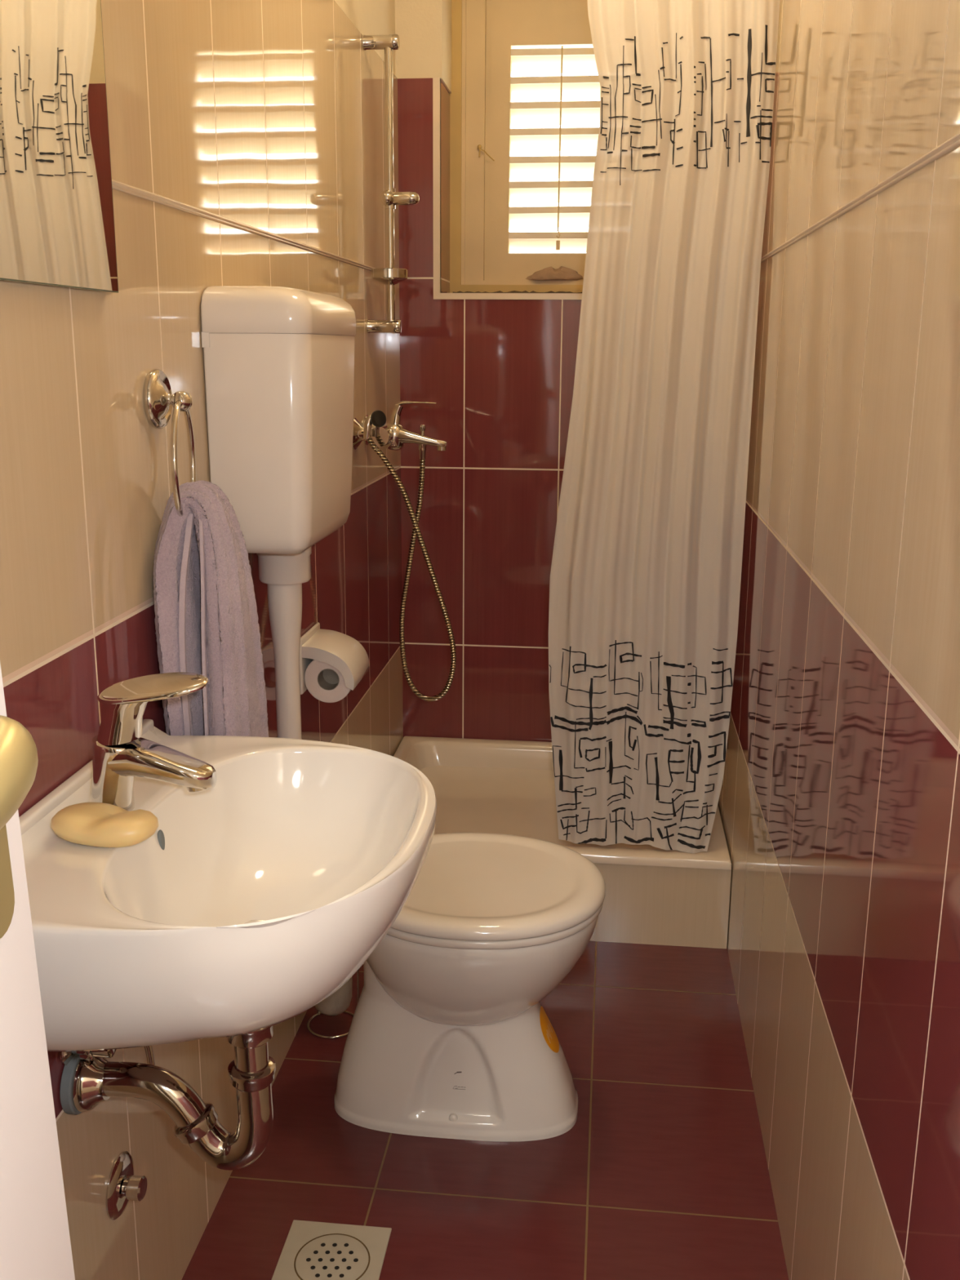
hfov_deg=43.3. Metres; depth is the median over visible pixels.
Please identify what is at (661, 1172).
floor
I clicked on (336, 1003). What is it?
cup
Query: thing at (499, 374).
wall
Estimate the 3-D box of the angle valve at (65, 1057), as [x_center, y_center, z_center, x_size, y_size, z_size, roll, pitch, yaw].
[-0.414,0.428,1.288,0.050,0.053,0.048,2,14,6]
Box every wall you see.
[0,0,403,1279]
[395,0,581,742]
[718,0,959,1279]
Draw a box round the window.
[449,0,599,293]
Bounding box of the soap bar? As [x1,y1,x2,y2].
[51,802,159,847]
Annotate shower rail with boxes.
[361,34,419,333]
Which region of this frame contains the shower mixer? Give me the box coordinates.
[352,400,447,459]
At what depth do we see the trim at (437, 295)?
3.06 m
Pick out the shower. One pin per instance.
(378, 418)
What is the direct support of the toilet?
on the floor
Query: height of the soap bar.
0.026 m
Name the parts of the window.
shutter frame, tilt rod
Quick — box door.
[0,663,75,1279]
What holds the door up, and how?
in the wall
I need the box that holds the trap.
[59,1026,275,1170]
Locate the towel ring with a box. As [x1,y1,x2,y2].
[142,368,195,516]
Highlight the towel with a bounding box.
[152,480,268,737]
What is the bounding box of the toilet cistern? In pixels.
[200,285,355,554]
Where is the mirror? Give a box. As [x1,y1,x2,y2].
[0,0,118,293]
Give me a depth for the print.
2.01 m
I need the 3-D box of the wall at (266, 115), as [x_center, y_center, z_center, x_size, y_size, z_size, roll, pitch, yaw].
[-0.447,-0.350,1.562,0.120,2.460,3.326,2,14,6]
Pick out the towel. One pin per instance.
(206, 624)
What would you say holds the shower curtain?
hanging from the curtain rod
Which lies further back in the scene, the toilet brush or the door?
the toilet brush
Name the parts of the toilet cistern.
cistern lid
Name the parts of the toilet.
bowl, seat, lid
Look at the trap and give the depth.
1.28 m
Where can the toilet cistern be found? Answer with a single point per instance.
(279, 361)
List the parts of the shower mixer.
mixer lever, spout, diverter knob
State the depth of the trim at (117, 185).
1.68 m
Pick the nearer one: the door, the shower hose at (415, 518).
the door
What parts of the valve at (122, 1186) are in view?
stub knob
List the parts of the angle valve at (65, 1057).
valve knob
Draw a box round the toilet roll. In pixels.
[304,659,351,702]
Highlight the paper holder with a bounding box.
[299,622,368,694]
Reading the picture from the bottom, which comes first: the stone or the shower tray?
the shower tray
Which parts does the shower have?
handle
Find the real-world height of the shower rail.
0.617 m
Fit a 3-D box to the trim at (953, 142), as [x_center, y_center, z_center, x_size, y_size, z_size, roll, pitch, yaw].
[0.445,-0.516,1.412,0.005,0.009,3.304,2,14,6]
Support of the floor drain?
in the floor
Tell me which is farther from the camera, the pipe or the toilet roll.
the toilet roll
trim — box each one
[111,179,376,271]
[432,77,582,299]
[760,132,959,262]
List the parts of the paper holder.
plate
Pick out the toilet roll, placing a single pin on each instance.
(324, 682)
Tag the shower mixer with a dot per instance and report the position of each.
(393, 435)
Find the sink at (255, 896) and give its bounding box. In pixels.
[18,719,436,1051]
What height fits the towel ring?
0.191 m
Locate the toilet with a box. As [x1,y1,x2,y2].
[333,832,605,1142]
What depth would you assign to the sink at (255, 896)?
1.15 m
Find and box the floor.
[182,941,788,1279]
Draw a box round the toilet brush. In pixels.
[306,968,359,1039]
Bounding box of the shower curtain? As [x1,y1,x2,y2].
[548,0,779,853]
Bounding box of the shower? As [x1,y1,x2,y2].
[363,409,386,439]
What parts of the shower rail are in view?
soap dish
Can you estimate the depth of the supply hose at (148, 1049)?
1.36 m
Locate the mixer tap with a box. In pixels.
[88,671,216,811]
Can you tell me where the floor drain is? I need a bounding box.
[271,1219,391,1279]
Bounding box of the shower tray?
[393,736,731,948]
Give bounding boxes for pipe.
[256,546,311,739]
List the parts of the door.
handle plate, handle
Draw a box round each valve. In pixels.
[58,1048,115,1065]
[106,1151,146,1219]
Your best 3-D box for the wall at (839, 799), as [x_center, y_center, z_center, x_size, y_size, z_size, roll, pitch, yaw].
[0.507,-0.319,1.463,0.120,2.460,3.326,2,14,6]
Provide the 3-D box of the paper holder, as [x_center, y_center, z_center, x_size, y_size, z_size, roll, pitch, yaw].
[-0.272,0.035,2.265,0.104,0.105,0.147,2,14,6]
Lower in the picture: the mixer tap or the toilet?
the toilet
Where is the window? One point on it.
(485, 33)
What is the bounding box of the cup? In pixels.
[315,976,352,1015]
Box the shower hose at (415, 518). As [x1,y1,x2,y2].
[366,435,456,701]
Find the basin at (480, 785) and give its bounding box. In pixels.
[393,736,731,870]
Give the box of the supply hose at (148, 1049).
[143,1045,155,1065]
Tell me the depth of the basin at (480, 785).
3.14 m
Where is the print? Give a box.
[546,1020,552,1042]
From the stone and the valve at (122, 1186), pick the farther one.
the stone
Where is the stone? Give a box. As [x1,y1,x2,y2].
[525,266,582,279]
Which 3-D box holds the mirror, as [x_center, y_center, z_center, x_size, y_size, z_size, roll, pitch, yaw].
[-0.428,-0.616,0.991,0.005,0.614,0.550,2,14,6]
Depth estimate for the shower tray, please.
2.78 m

